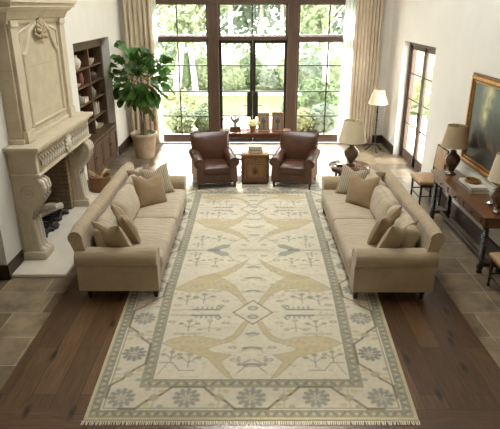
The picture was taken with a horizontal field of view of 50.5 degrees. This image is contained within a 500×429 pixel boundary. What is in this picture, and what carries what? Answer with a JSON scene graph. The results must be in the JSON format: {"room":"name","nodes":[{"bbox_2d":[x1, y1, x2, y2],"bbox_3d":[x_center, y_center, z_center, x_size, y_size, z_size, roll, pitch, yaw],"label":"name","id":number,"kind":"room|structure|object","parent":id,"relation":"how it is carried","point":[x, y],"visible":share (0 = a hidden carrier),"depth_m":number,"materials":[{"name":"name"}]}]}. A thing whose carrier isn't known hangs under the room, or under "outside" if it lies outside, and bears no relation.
{"room":"living room","nodes":[
{"label":"living room","id":0,"kind":"room"},
{"bbox_2d":[0,0,129,264],"bbox_3d":[-3.520,-2.021,4.900,0.960,6.600,15.800,0,21,0],"label":"wall","id":1,"kind":"structure","parent":0,"point":[88,20],"depth_m":9.51,"materials":[{"name":"beige paint"}]},
{"bbox_2d":[0,135,130,279],"bbox_3d":[-3.087,-0.590,10.033,0.145,0.200,7.280,0,21,0],"label":"baseboard","id":2,"kind":"structure","parent":1,"relation":"attached to","point":[6,271],"depth_m":6.83,"materials":[{"name":"brown wood"}]},
{"bbox_2d":[130,130,157,158],"bbox_3d":[-2.400,-1.585,12.070,0.630,0.569,0.630,0,21,0],"label":"pot","id":3,"kind":"object","parent":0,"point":[144,142],"depth_m":11.90,"materials":[{"name":"ceramic"}]},
{"bbox_2d":[0,143,499,428],"bbox_3d":[0.000,1.099,6.119,8.000,0.100,15.800,0,21,0],"label":"floor","id":4,"kind":"structure","parent":0,"point":[445,364],"depth_m":5.53,"materials":[{"name":"brown wood"}]},
{"bbox_2d":[0,0,99,276],"bbox_3d":[-2.975,-1.322,7.643,1.290,3.299,3.240,0,21,0],"label":"fireplace","id":5,"kind":"object","parent":4,"relation":"on","point":[48,151],"depth_m":7.07,"materials":[{"name":"stone"}]},
{"bbox_2d":[3,112,92,154],"bbox_3d":[-2.821,-1.211,7.665,0.433,0.100,2.470,0,21,0],"label":"mantel shelf","id":6,"kind":"object","parent":5,"relation":"attached to","point":[47,138],"depth_m":7.16,"materials":[{"name":"stone"}]},
{"bbox_2d":[40,202,63,217],"bbox_3d":[-3.141,-0.038,8.117,0.116,0.135,0.645,12,24,28],"label":"log","id":7,"kind":"object","parent":5,"relation":"on","point":[59,205],"visible":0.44,"depth_m":8.17,"materials":[{"name":"brown wood"}]},
{"bbox_3d":[-3.325,-0.011,8.048,0.247,0.125,0.625,0,21,0],"label":"log","id":8,"kind":"object","parent":5,"relation":"on","visible":0},
{"bbox_2d":[40,203,55,211],"bbox_3d":[-3.170,-0.100,8.014,0.441,0.119,0.105,-11,24,-26],"label":"log","id":9,"kind":"object","parent":8,"relation":"on","point":[47,206],"visible":0.44,"depth_m":8.02,"materials":[{"name":"brown wood"}]},
{"bbox_2d":[73,38,117,178],"bbox_3d":[-3.285,-2.147,10.697,0.539,2.614,2.430,0,21,0],"label":"bookcase","id":10,"kind":"object","parent":4,"relation":"on","point":[104,139],"visible":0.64,"depth_m":10.99,"materials":[{"name":"brown wood"}]},
{"bbox_2d":[74,55,80,69],"bbox_3d":[-3.300,-2.846,9.925,0.260,0.260,0.260,0,21,0],"label":"vase","id":11,"kind":"object","parent":10,"relation":"on","point":[77,61],"visible":0.41,"depth_m":9.87,"materials":[{"name":"beige ceramic"}]},
{"bbox_2d":[76,72,83,85],"bbox_3d":[-3.300,-2.621,10.270,0.160,0.250,0.160,0,21,0],"label":"jar","id":12,"kind":"object","parent":10,"relation":"on","point":[79,76],"visible":0.76,"depth_m":10.21,"materials":[{"name":"ceramic"}]},
{"bbox_2d":[78,94,83,104],"bbox_3d":[-3.300,-2.210,10.194,0.200,0.200,0.200,0,21,0],"label":"vase","id":13,"kind":"object","parent":10,"relation":"on","point":[81,100],"visible":0.4,"depth_m":10.15,"materials":[{"name":"grey ceramic"}]},
{"bbox_2d":[90,69,96,80],"bbox_3d":[-3.300,-2.891,11.002,0.240,0.220,0.240,0,21,0],"label":"vase","id":14,"kind":"object","parent":10,"relation":"on","point":[93,74],"visible":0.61,"depth_m":10.94,"materials":[{"name":"brown ceramic"}]},
{"bbox_2d":[88,171,109,192],"bbox_3d":[-2.760,-0.603,9.749,0.400,0.429,0.400,0,21,0],"label":"basket","id":15,"kind":"object","parent":4,"relation":"on","point":[97,185],"visible":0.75,"depth_m":9.62,"materials":[{"name":"wicker"}]},
{"bbox_2d":[67,162,186,297],"bbox_3d":[-1.541,0.069,7.402,1.035,0.886,3.015,0,21,0],"label":"sofa","id":16,"kind":"object","parent":4,"relation":"on","point":[100,267],"visible":0.82,"depth_m":6.24,"materials":[{"name":"fabric"}]},
{"bbox_2d":[92,203,120,246],"bbox_3d":[-1.717,0.183,6.541,0.290,0.462,0.847,0,21,0],"label":"cushion","id":17,"kind":"object","parent":16,"relation":"on","point":[104,215],"depth_m":6.32,"materials":[{"name":"fabric"}]},
{"bbox_2d":[91,221,132,246],"bbox_3d":[-1.589,0.278,6.187,0.554,0.490,0.251,13,25,30],"label":"throw pillow","id":18,"kind":"object","parent":16,"relation":"on","point":[114,236],"visible":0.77,"depth_m":6.06,"materials":[{"name":"beige fabric"}]},
{"bbox_2d":[111,203,141,243],"bbox_3d":[-1.536,0.125,6.579,0.255,0.475,0.536,-13,25,-29],"label":"throw pillow","id":19,"kind":"object","parent":16,"relation":"on","point":[124,221],"visible":0.78,"depth_m":6.45,"materials":[{"name":"beige fabric"}]},
{"bbox_2d":[112,185,140,220],"bbox_3d":[-1.717,-0.121,7.332,0.298,0.467,0.838,0,21,0],"label":"cushion","id":20,"kind":"object","parent":16,"relation":"on","point":[126,197],"depth_m":7.25,"materials":[{"name":"fabric"}]},
{"bbox_2d":[124,167,143,186],"bbox_3d":[-1.717,-0.429,8.108,0.294,0.452,0.842,0,21,0],"label":"cushion","id":21,"kind":"object","parent":16,"relation":"on","point":[127,180],"depth_m":7.99,"materials":[{"name":"fabric"}]},
{"bbox_2d":[126,163,149,178],"bbox_3d":[-1.656,-0.501,8.154,0.197,0.459,0.482,14,25,31],"label":"throw pillow","id":22,"kind":"object","parent":16,"relation":"on","point":[129,172],"visible":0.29,"depth_m":8.05,"materials":[{"name":"beige fabric"}]},
{"bbox_2d":[131,172,166,207],"bbox_3d":[-1.467,-0.351,7.825,0.554,0.497,0.250,-17,27,-37],"label":"throw pillow","id":23,"kind":"object","parent":16,"relation":"on","point":[151,191],"visible":0.94,"depth_m":7.75,"materials":[{"name":"beige fabric"}]},
{"bbox_2d":[130,218,175,266],"bbox_3d":[-1.403,0.346,6.825,0.757,0.219,1.274,0,21,0],"label":"seat cushion","id":24,"kind":"object","parent":16,"relation":"on","point":[153,232],"depth_m":6.85,"materials":[{"name":"fabric"}]},
{"bbox_2d":[139,163,174,192],"bbox_3d":[-1.439,-0.521,8.232,0.508,0.499,0.197,-12,24,-27],"label":"throw pillow","id":25,"kind":"object","parent":16,"relation":"on","point":[148,174],"visible":0.5,"depth_m":8.23,"materials":[{"name":"beige fabric"}]},
{"bbox_2d":[135,189,185,223],"bbox_3d":[-1.403,-0.117,8.014,0.758,0.220,1.280,0,21,0],"label":"seat cushion","id":26,"kind":"object","parent":16,"relation":"on","point":[172,208],"depth_m":7.69,"materials":[{"name":"fabric"}]},
{"bbox_2d":[108,40,174,158],"bbox_3d":[-2.310,-2.480,11.668,1.435,2.529,1.495,0,21,0],"label":"fiddle leaf fig","id":27,"kind":"object","parent":4,"relation":"on","point":[138,95],"visible":1,"depth_m":11.43,"materials":[{"name":"green plant"}]},
{"bbox_2d":[80,184,419,424],"bbox_3d":[0.051,0.571,7.314,3.028,0.012,6.390,0,21,0],"label":"area rug","id":28,"kind":"object","parent":4,"relation":"on","point":[255,316],"visible":0.9,"depth_m":5.58,"materials":[{"name":"fabric"}]},
{"bbox_2d":[189,131,239,189],"bbox_3d":[-0.708,-1.054,10.208,0.855,0.944,0.865,-5,22,-13],"label":"armchair","id":29,"kind":"object","parent":28,"relation":"on","point":[213,160],"visible":1,"depth_m":10.12,"materials":[{"name":"leather"}]},
{"bbox_2d":[204,158,229,175],"bbox_3d":[-0.680,-0.911,10.144,0.541,0.210,0.636,-5,22,-13],"label":"seat cushion","id":30,"kind":"object","parent":29,"relation":"on","point":[212,166],"depth_m":9.90,"materials":[{"name":"leather"}]},
{"bbox_2d":[269,131,319,189],"bbox_3d":[0.878,-1.054,10.207,0.855,0.944,0.865,6,22,14],"label":"armchair","id":31,"kind":"object","parent":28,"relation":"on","point":[294,160],"visible":1,"depth_m":10.12,"materials":[{"name":"leather"}]},
{"bbox_2d":[279,158,304,174],"bbox_3d":[0.849,-0.911,10.144,0.541,0.210,0.636,6,22,14],"label":"seat cushion","id":32,"kind":"object","parent":31,"relation":"on","point":[287,166],"depth_m":9.90,"materials":[{"name":"leather"}]},
{"bbox_2d":[241,148,269,182],"bbox_3d":[0.100,-0.960,10.401,0.550,0.580,0.505,0,21,0],"label":"chest","id":33,"kind":"object","parent":4,"relation":"on","point":[254,166],"visible":0.98,"depth_m":10.20,"materials":[{"name":"brown wood"}]},
{"bbox_2d":[248,148,262,152],"bbox_3d":[0.105,-1.238,10.252,0.270,0.045,0.200,0,21,0],"label":"book","id":34,"kind":"object","parent":33,"relation":"on","point":[249,151],"visible":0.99,"depth_m":10.16,"materials":[{"name":"beige paper"}]},
{"bbox_3d":[0.105,-1.279,10.236,0.250,0.040,0.180,0,21,0],"label":"book","id":35,"kind":"object","parent":34,"relation":"on","visible":0},
{"bbox_2d":[248,144,261,148],"bbox_3d":[0.100,-1.313,10.218,0.260,0.035,0.190,0,21,0],"label":"book","id":36,"kind":"object","parent":35,"relation":"on","point":[250,146],"visible":1,"depth_m":10.14,"materials":[{"name":"beige paper"}]},
{"bbox_2d":[221,128,290,159],"bbox_3d":[0.120,-1.410,11.334,1.480,0.780,0.460,0,21,0],"label":"console table","id":37,"kind":"object","parent":4,"relation":"on","point":[245,132],"visible":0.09,"depth_m":11.06,"materials":[{"name":"brown wood"}]},
{"bbox_2d":[230,115,240,130],"bbox_3d":[-0.310,-1.918,11.114,0.220,0.325,0.140,0,21,0],"label":"sculpture","id":38,"kind":"object","parent":37,"relation":"on","point":[235,127],"visible":1,"depth_m":11.09,"materials":[{"name":"brown wood"}]},
{"bbox_2d":[245,119,259,131],"bbox_3d":[0.057,-1.873,11.100,0.326,0.252,0.272,0,21,0],"label":"potted flowers","id":39,"kind":"object","parent":37,"relation":"on","point":[252,124],"visible":1,"depth_m":11.05,"materials":[{"name":"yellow plant"}]},
{"bbox_2d":[258,113,268,129],"bbox_3d":[0.290,-1.948,11.136,0.240,0.358,0.133,-2,21,-5],"label":"picture frame","id":40,"kind":"object","parent":37,"relation":"on","point":[263,118],"visible":1,"depth_m":11.14,"materials":[{"name":"brown wood"}]},
{"bbox_2d":[272,112,283,130],"bbox_3d":[0.580,-1.946,11.105,0.250,0.378,0.140,3,21,6],"label":"picture frame","id":41,"kind":"object","parent":37,"relation":"on","point":[277,117],"visible":1,"depth_m":11.12,"materials":[{"name":"brown wood"}]},
{"bbox_2d":[329,160,369,175],"bbox_3d":[1.760,-0.602,9.513,0.720,0.600,0.720,0,21,0],"label":"round side table","id":42,"kind":"object","parent":4,"relation":"on","point":[337,170],"visible":0.41,"depth_m":9.36,"materials":[{"name":"brown wood"}]},
{"bbox_2d":[338,118,366,165],"bbox_3d":[1.790,-1.266,9.275,0.498,0.809,0.498,0,21,0],"label":"table lamp","id":43,"kind":"object","parent":42,"relation":"on","point":[352,133],"visible":1,"depth_m":9.08,"materials":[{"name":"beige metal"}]},
{"bbox_2d":[364,88,387,152],"bbox_3d":[2.970,-2.210,12.424,0.470,1.473,0.477,0,21,0],"label":"floor lamp","id":44,"kind":"object","parent":4,"relation":"on","point":[378,97],"visible":1,"depth_m":12.13,"materials":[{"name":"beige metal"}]},
{"bbox_2d":[321,162,444,298],"bbox_3d":[1.671,0.080,7.374,1.035,0.886,3.015,0,21,0],"label":"sofa","id":45,"kind":"object","parent":4,"relation":"on","point":[410,267],"visible":0.76,"depth_m":6.22,"materials":[{"name":"fabric"}]},
{"bbox_2d":[322,190,374,225],"bbox_3d":[1.533,-0.108,7.987,0.757,0.219,1.274,0,21,0],"label":"seat cushion","id":46,"kind":"object","parent":45,"relation":"on","point":[335,204],"depth_m":7.68,"materials":[{"name":"fabric"}]},
{"bbox_2d":[335,164,369,194],"bbox_3d":[1.579,-0.506,8.195,0.488,0.497,0.198,10,24,25],"label":"throw pillow","id":47,"kind":"object","parent":45,"relation":"on","point":[343,185],"visible":0.62,"depth_m":8.19,"materials":[{"name":"beige fabric"}]},
{"bbox_2d":[334,219,379,268],"bbox_3d":[1.533,0.357,6.798,0.758,0.220,1.280,0,21,0],"label":"seat cushion","id":48,"kind":"object","parent":45,"relation":"on","point":[350,233],"depth_m":6.83,"materials":[{"name":"fabric"}]},
{"bbox_2d":[345,173,380,208],"bbox_3d":[1.639,-0.339,7.768,0.552,0.506,0.252,19,28,39],"label":"throw pillow","id":49,"kind":"object","parent":45,"relation":"on","point":[360,192],"visible":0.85,"depth_m":7.69,"materials":[{"name":"beige fabric"}]},
{"bbox_2d":[360,164,385,178],"bbox_3d":[1.817,-0.486,8.117,0.193,0.462,0.499,-16,27,-36],"label":"throw pillow","id":50,"kind":"object","parent":45,"relation":"on","point":[381,174],"visible":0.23,"depth_m":7.99,"materials":[{"name":"beige fabric"}]},
{"bbox_2d":[365,168,384,184],"bbox_3d":[1.847,-0.420,8.085,0.290,0.462,0.847,0,21,0],"label":"cushion","id":51,"kind":"object","parent":45,"relation":"on","point":[372,174],"depth_m":7.99,"materials":[{"name":"fabric"}]},
{"bbox_2d":[367,206,401,244],"bbox_3d":[1.650,0.148,6.521,0.526,0.482,0.258,-20,29,-41],"label":"throw pillow","id":52,"kind":"object","parent":45,"relation":"on","point":[384,223],"visible":0.77,"depth_m":6.40,"materials":[{"name":"beige fabric"}]},
{"bbox_2d":[369,184,400,220],"bbox_3d":[1.847,-0.108,7.297,0.298,0.467,0.838,0,21,0],"label":"cushion","id":53,"kind":"object","parent":45,"relation":"on","point":[383,197],"depth_m":7.20,"materials":[{"name":"fabric"}]},
{"bbox_2d":[376,221,418,247],"bbox_3d":[1.699,0.278,6.187,0.559,0.492,0.257,-17,27,-37],"label":"throw pillow","id":54,"kind":"object","parent":45,"relation":"on","point":[394,236],"visible":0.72,"depth_m":6.05,"materials":[{"name":"beige fabric"}]},
{"bbox_2d":[388,205,419,247],"bbox_3d":[1.847,0.192,6.518,0.294,0.452,0.842,0,21,0],"label":"cushion","id":55,"kind":"object","parent":45,"relation":"on","point":[412,240],"depth_m":6.28,"materials":[{"name":"fabric"}]},
{"bbox_2d":[410,144,448,205],"bbox_3d":[3.105,-0.697,9.240,0.452,0.975,0.583,0,21,0],"label":"chair","id":56,"kind":"object","parent":4,"relation":"on","point":[423,179],"visible":0.76,"depth_m":9.14,"materials":[{"name":"beige leather"}]},
{"bbox_2d":[430,169,499,273],"bbox_3d":[3.085,0.036,7.604,0.410,0.800,2.100,0,21,0],"label":"console table","id":57,"kind":"object","parent":4,"relation":"on","point":[476,205],"visible":0.94,"depth_m":7.22,"materials":[{"name":"brown wood"}]},
{"bbox_2d":[441,124,468,175],"bbox_3d":[3.100,-0.988,8.053,0.398,0.779,0.398,0,21,0],"label":"table lamp","id":58,"kind":"object","parent":57,"relation":"on","point":[455,138],"visible":1,"depth_m":7.90,"materials":[{"name":"beige fabric"}]},
{"bbox_2d":[455,178,489,193],"bbox_3d":[3.170,-0.406,7.571,0.260,0.045,0.600,0,21,0],"label":"book","id":59,"kind":"object","parent":57,"relation":"on","point":[468,190],"visible":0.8,"depth_m":7.34,"materials":[{"name":"grey paper"}]},
{"bbox_2d":[459,178,487,190],"bbox_3d":[3.165,-0.433,7.523,0.230,0.040,0.470,0,21,0],"label":"book","id":60,"kind":"object","parent":59,"relation":"on","point":[473,187],"visible":0.82,"depth_m":7.37,"materials":[{"name":"beige paper"}]},
{"bbox_2d":[464,177,480,184],"bbox_3d":[3.171,-0.483,7.541,0.220,0.040,0.280,0,21,0],"label":"decorative bowl","id":61,"kind":"object","parent":60,"relation":"on","point":[475,180],"visible":1,"depth_m":7.53,"materials":[{"name":"brown wood"}]},
{"bbox_2d":[487,152,499,214],"bbox_3d":[3.120,-0.384,6.528,0.378,0.764,0.378,0,21,0],"label":"table lamp","id":62,"kind":"object","parent":57,"relation":"on","point":[494,175],"visible":1,"depth_m":6.49,"materials":[{"name":"beige fabric"}]},
{"bbox_2d":[487,252,499,287],"bbox_3d":[3.115,0.515,6.138,0.452,0.975,0.583,0,21,0],"label":"chair","id":63,"kind":"object","parent":4,"relation":"on","point":[495,256],"visible":1,"depth_m":6.38,"materials":[{"name":"brown wood"}]},
{"bbox_2d":[118,0,394,134],"bbox_3d":[-0.190,-4.950,12.399,7.620,6.600,0.300,0,21,0],"label":"wall","id":64,"kind":"structure","parent":0,"point":[388,9],"depth_m":12.68,"materials":[{"name":"beige paint"}]},
{"bbox_2d":[156,4,207,35],"bbox_3d":[-1.670,-4.598,12.488,1.380,0.760,0.090,0,21,0],"label":"window","id":65,"kind":"structure","parent":64,"relation":"in","point":[177,34],"depth_m":12.52,"materials":[{"name":"brown wood"}]},
{"bbox_2d":[158,40,210,141],"bbox_3d":[-1.670,-3.019,13.104,1.380,2.490,0.090,0,21,0],"label":"window","id":66,"kind":"structure","parent":64,"relation":"in","point":[182,137],"depth_m":13.13,"materials":[{"name":"brown wood"}]},
{"bbox_2d":[219,40,252,141],"bbox_3d":[-0.343,-2.990,13.049,0.814,2.475,0.156,0,21,0],"label":"door","id":67,"kind":"structure","parent":64,"relation":"in","point":[249,105],"depth_m":13.03,"materials":[{"name":"brown metal"}]},
{"bbox_2d":[155,0,345,130],"bbox_3d":[0.070,-3.423,12.915,4.940,3.380,0.210,0,21,0],"label":"trim","id":68,"kind":"structure","parent":64,"relation":"attached to","point":[213,39],"depth_m":12.54,"materials":[{"name":"brown wood"}]},
{"bbox_2d":[218,4,287,35],"bbox_3d":[0.070,-4.598,12.488,1.660,0.760,0.090,0,21,0],"label":"window","id":69,"kind":"structure","parent":64,"relation":"in","point":[286,21],"depth_m":12.53,"materials":[{"name":"brown wood"}]},
{"bbox_2d":[131,135,380,142],"bbox_3d":[0.150,-1.909,13.409,6.380,0.200,0.030,0,21,0],"label":"baseboard","id":70,"kind":"structure","parent":64,"relation":"attached to","point":[378,137],"depth_m":13.40,"materials":[{"name":"brown wood"}]},
{"bbox_2d":[253,40,286,141],"bbox_3d":[0.478,-2.990,13.049,0.824,2.475,0.156,0,21,0],"label":"door","id":71,"kind":"structure","parent":64,"relation":"in","point":[255,93],"depth_m":13.02,"materials":[{"name":"brown metal"}]},
{"bbox_2d":[295,40,342,141],"bbox_3d":[1.810,-3.019,13.104,1.380,2.490,0.090,0,21,0],"label":"window","id":72,"kind":"structure","parent":64,"relation":"in","point":[323,137],"depth_m":13.07,"materials":[{"name":"brown wood"}]},
{"bbox_2d":[298,4,345,35],"bbox_3d":[1.810,-4.598,12.488,1.380,0.760,0.090,0,21,0],"label":"window","id":73,"kind":"structure","parent":64,"relation":"in","point":[299,34],"depth_m":12.52,"materials":[{"name":"brown wood"}]},
{"bbox_3d":[0.075,-5.541,11.824,6.150,0.038,0.040,0,21,0],"label":"curtain rod","id":74,"kind":"object","parent":64,"relation":"attached to","visible":0},
{"bbox_2d":[121,0,163,143],"bbox_3d":[-2.553,-3.641,12.580,0.766,4.000,0.168,0,21,0],"label":"curtain","id":75,"kind":"object","parent":74,"relation":"hanging from","point":[139,16],"visible":0.54,"depth_m":12.36,"materials":[{"name":"fabric"}]},
{"bbox_2d":[337,0,383,143],"bbox_3d":[2.629,-3.638,12.573,0.866,4.000,0.169,1,21,3],"label":"curtain","id":76,"kind":"object","parent":74,"relation":"hanging from","point":[363,18],"visible":0.77,"depth_m":12.56,"materials":[{"name":"fabric"}]},
{"bbox_2d":[382,0,499,245],"bbox_3d":[3.480,-2.021,4.900,0.280,6.600,15.800,0,21,0],"label":"wall","id":77,"kind":"structure","parent":0,"point":[465,34],"depth_m":9.10,"materials":[{"name":"beige paint"}]},
{"bbox_2d":[401,45,426,166],"bbox_3d":[3.487,-2.333,11.402,0.125,2.450,0.960,0,21,0],"label":"door","id":78,"kind":"structure","parent":77,"relation":"in","point":[406,154],"depth_m":11.53,"materials":[{"name":"brown wood"}]},
{"bbox_2d":[399,42,435,154],"bbox_3d":[3.545,-2.199,10.950,0.150,2.530,2.100,0,21,0],"label":"trim","id":79,"kind":"structure","parent":77,"relation":"attached to","point":[411,43],"depth_m":11.76,"materials":[{"name":"brown wood"}]},
{"bbox_2d":[413,49,435,171],"bbox_3d":[3.525,-1.980,10.499,0.050,2.450,0.960,0,21,0],"label":"door","id":80,"kind":"structure","parent":77,"relation":"in","point":[417,164],"depth_m":10.85,"materials":[{"name":"brown wood"}]},
{"bbox_2d":[381,135,499,254],"bbox_3d":[3.320,0.952,6.062,0.040,0.215,15.800,0,21,0],"label":"baseboard","id":81,"kind":"structure","parent":77,"relation":"attached to","point":[461,218],"depth_m":8.22,"materials":[{"name":"brown wood"}]},
{"bbox_2d":[460,72,499,185],"bbox_3d":[3.309,-1.133,7.190,0.058,1.340,1.920,0,21,0],"label":"framed painting","id":82,"kind":"object","parent":77,"relation":"attached to","point":[482,122],"visible":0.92,"depth_m":7.53,"materials":[{"name":"wood"}]},
{"label":"outside","id":83,"kind":"structure","parent":0,"visible":0},
{"bbox_2d":[158,42,434,85],"bbox_3d":[5.000,-7.817,29.154,90.000,0.150,60.000,0,21,0],"label":"ground","id":84,"kind":"structure","parent":83,"point":[272,56],"depth_m":39.34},
{"bbox_2d":[167,5,226,58],"bbox_3d":[-2.588,-10.915,25.685,3.904,8.145,3.912,-8,23,-19],"label":"tree","id":85,"kind":"object","parent":84,"relation":"on","point":[197,46],"visible":0.02,"depth_m":26.22,"materials":[{"name":"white plant"}]},
{"bbox_2d":[228,5,240,64],"bbox_3d":[-0.984,-10.213,23.963,2.968,8.091,3.630,19,28,40],"label":"tree","id":86,"kind":"object","parent":84,"relation":"on","point":[230,18],"visible":0.43,"depth_m":24.51,"materials":[{"name":"grey plant"}]},
{"bbox_2d":[259,5,263,68],"bbox_3d":[0.029,-11.874,26.377,4.767,9.428,5.575,0,21,0],"label":"tree","id":87,"kind":"object","parent":84,"relation":"on","point":[261,30],"visible":0.57,"depth_m":27.39,"materials":[{"name":"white plant"}]},
{"bbox_2d":[257,5,307,61],"bbox_3d":[1.554,-10.150,24.190,3.203,7.809,2.781,0,21,0],"label":"tree","id":88,"kind":"object","parent":84,"relation":"on","point":[282,16],"visible":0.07,"depth_m":24.74,"materials":[{"name":"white plant"}]},
{"bbox_2d":[272,5,302,21],"bbox_3d":[2.179,-10.191,26.036,3.205,6.540,4.284,-19,28,-40],"label":"tree","id":89,"kind":"object","parent":84,"relation":"on","point":[278,9],"visible":0.06,"depth_m":26.77,"materials":[{"name":"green plant"}]},
{"bbox_2d":[156,5,423,64],"bbox_3d":[7.580,-12.980,30.410,52.956,10.024,4.640,0,21,0],"label":"trees","id":90,"kind":"object","parent":84,"relation":"on","point":[240,22],"visible":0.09,"depth_m":31.11,"materials":[{"name":"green plant"}]},
{"bbox_2d":[281,5,342,80],"bbox_3d":[3.608,-9.866,24.130,4.654,7.323,3.997,0,21,0],"label":"tree","id":91,"kind":"object","parent":84,"relation":"on","point":[305,5],"visible":0.03,"depth_m":24.32,"materials":[{"name":"green plant"}]},
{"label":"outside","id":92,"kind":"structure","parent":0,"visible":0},
{"bbox_2d":[189,92,430,95],"bbox_3d":[0.000,-4.806,21.258,28.000,0.085,0.900,0,21,0],"label":"garden path","id":93,"kind":"structure","parent":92,"point":[198,93],"depth_m":21.27,"materials":[{"name":"stone"}]},
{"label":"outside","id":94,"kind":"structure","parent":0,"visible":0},
{"bbox_2d":[161,86,430,115],"bbox_3d":[0.000,-4.380,20.244,32.000,0.110,7.100,0,21,0],"label":"lawn","id":95,"kind":"structure","parent":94,"point":[232,105],"depth_m":19.34,"materials":[{"name":"green plant"}]},
{"bbox_2d":[161,42,191,89],"bbox_3d":[-3.034,-6.034,21.727,1.442,1.974,1.480,0,21,0],"label":"shrub","id":96,"kind":"object","parent":95,"relation":"on","point":[186,73],"visible":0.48,"depth_m":21.28,"materials":[{"name":"green plant"}]},
{"bbox_2d":[159,5,205,92],"bbox_3d":[-2.867,-8.241,20.410,2.956,7.024,2.644,-8,23,-20],"label":"tree","id":97,"kind":"object","parent":95,"relation":"on","point":[190,49],"visible":0.2,"depth_m":20.95,"materials":[{"name":"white plant"}]},
{"bbox_2d":[189,52,207,89],"bbox_3d":[-1.982,-5.970,22.048,1.728,1.572,1.463,-12,24,-27],"label":"shrub","id":98,"kind":"object","parent":95,"relation":"on","point":[201,71],"visible":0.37,"depth_m":21.65,"materials":[{"name":"green plant"}]},
{"bbox_2d":[156,5,242,90],"bbox_3d":[-2.126,-8.037,20.193,3.952,6.830,3.206,-17,27,-37],"label":"tree","id":99,"kind":"object","parent":95,"relation":"on","point":[169,26],"visible":0.63,"depth_m":19.72,"materials":[{"name":"green plant"}]},
{"bbox_2d":[222,61,248,90],"bbox_3d":[-0.638,-5.777,22.027,1.321,1.241,1.395,16,26,35],"label":"shrub","id":100,"kind":"object","parent":95,"relation":"on","point":[233,77],"visible":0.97,"depth_m":21.66,"materials":[{"name":"green plant"}]},
{"bbox_2d":[235,51,266,86],"bbox_3d":[-0.023,-6.199,22.670,1.546,1.553,1.629,0,21,0],"label":"shrub","id":101,"kind":"object","parent":95,"relation":"on","point":[245,60],"visible":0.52,"depth_m":22.30,"materials":[{"name":"green plant"}]},
{"bbox_2d":[257,67,279,89],"bbox_3d":[0.805,-5.686,22.153,1.090,0.990,1.042,0,21,0],"label":"shrub","id":102,"kind":"object","parent":95,"relation":"on","point":[268,79],"visible":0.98,"depth_m":21.91,"materials":[{"name":"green plant"}]},
{"bbox_2d":[273,55,302,88],"bbox_3d":[1.635,-5.966,22.213,1.467,1.449,1.504,0,21,0],"label":"shrub","id":103,"kind":"object","parent":95,"relation":"on","point":[280,69],"visible":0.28,"depth_m":21.92,"materials":[{"name":"green plant"}]},
{"bbox_2d":[298,51,322,86],"bbox_3d":[2.566,-6.087,22.325,1.758,1.588,1.757,0,21,0],"label":"shrub","id":104,"kind":"object","parent":95,"relation":"on","point":[317,71],"visible":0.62,"depth_m":21.86,"materials":[{"name":"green plant"}]},
{"bbox_2d":[300,5,344,82],"bbox_3d":[2.410,-7.950,19.557,3.417,7.103,2.574,0,21,0],"label":"tree","id":105,"kind":"object","parent":95,"relation":"on","point":[318,17],"visible":0.8,"depth_m":19.60,"materials":[{"name":"green plant"}]},
{"bbox_2d":[329,49,342,89],"bbox_3d":[3.906,-5.956,21.858,1.647,1.664,1.973,0,21,0],"label":"shrub","id":106,"kind":"object","parent":95,"relation":"on","point":[334,71],"visible":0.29,"depth_m":21.48,"materials":[{"name":"green plant"}]},
{"bbox_2d":[411,71,426,110],"bbox_3d":[4.837,-4.118,17.321,1.648,1.594,1.696,-18,28,-39],"label":"shrub","id":107,"kind":"object","parent":95,"relation":"on","point":[417,80],"visible":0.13,"depth_m":16.85,"materials":[{"name":"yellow plant"}]},
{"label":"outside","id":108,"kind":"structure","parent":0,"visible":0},
{"bbox_2d":[162,116,426,158],"bbox_3d":[0.000,-1.120,11.855,28.000,0.100,10.900,0,21,0],"label":"patio","id":109,"kind":"structure","parent":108,"point":[243,119],"depth_m":14.90,"materials":[{"name":"stone"}]},
{"bbox_2d":[163,102,197,132],"bbox_3d":[-1.902,-2.625,14.522,0.977,0.839,1.081,0,21,0],"label":"shrub","id":110,"kind":"object","parent":109,"relation":"on","point":[173,123],"visible":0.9,"depth_m":14.28,"materials":[{"name":"green plant"}]},
{"bbox_2d":[161,87,201,121],"bbox_3d":[-2.224,-3.278,15.821,1.552,1.066,1.245,0,21,0],"label":"shrub","id":111,"kind":"object","parent":109,"relation":"on","point":[172,99],"visible":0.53,"depth_m":15.45,"materials":[{"name":"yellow plant"}]},
{"bbox_2d":[196,100,207,110],"bbox_3d":[-1.213,-3.182,16.188,0.844,0.666,0.855,0,21,0],"label":"shrub","id":112,"kind":"object","parent":109,"relation":"on","point":[204,104],"visible":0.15,"depth_m":16.07,"materials":[{"name":"green plant"}]},
{"bbox_2d":[193,106,224,131],"bbox_3d":[-1.170,-2.642,14.729,0.956,0.728,0.985,0,21,0],"label":"shrub","id":113,"kind":"object","parent":109,"relation":"on","point":[202,123],"visible":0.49,"depth_m":14.50,"materials":[{"name":"green plant"}]},
{"bbox_2d":[297,107,316,131],"bbox_3d":[1.521,-2.632,14.733,0.803,0.704,0.924,7,23,18],"label":"shrub","id":114,"kind":"object","parent":109,"relation":"on","point":[303,124],"visible":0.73,"depth_m":14.45,"materials":[{"name":"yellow plant"}]},
{"bbox_2d":[297,74,339,112],"bbox_3d":[2.017,-3.435,15.708,1.452,1.399,1.270,0,21,0],"label":"shrub","id":115,"kind":"object","parent":109,"relation":"on","point":[307,98],"visible":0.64,"depth_m":15.44,"materials":[{"name":"green plant"}]},
{"bbox_2d":[304,102,338,131],"bbox_3d":[1.976,-2.711,14.698,1.093,0.870,0.942,0,21,0],"label":"shrub","id":116,"kind":"object","parent":109,"relation":"on","point":[330,121],"visible":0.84,"depth_m":14.39,"materials":[{"name":"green plant"}]},
{"bbox_2d":[417,86,430,119],"bbox_3d":[5.521,-3.113,14.968,1.442,1.385,1.432,13,25,30],"label":"shrub","id":117,"kind":"object","parent":109,"relation":"on","point":[426,102],"visible":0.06,"depth_m":15.02,"materials":[{"name":"green plant"}]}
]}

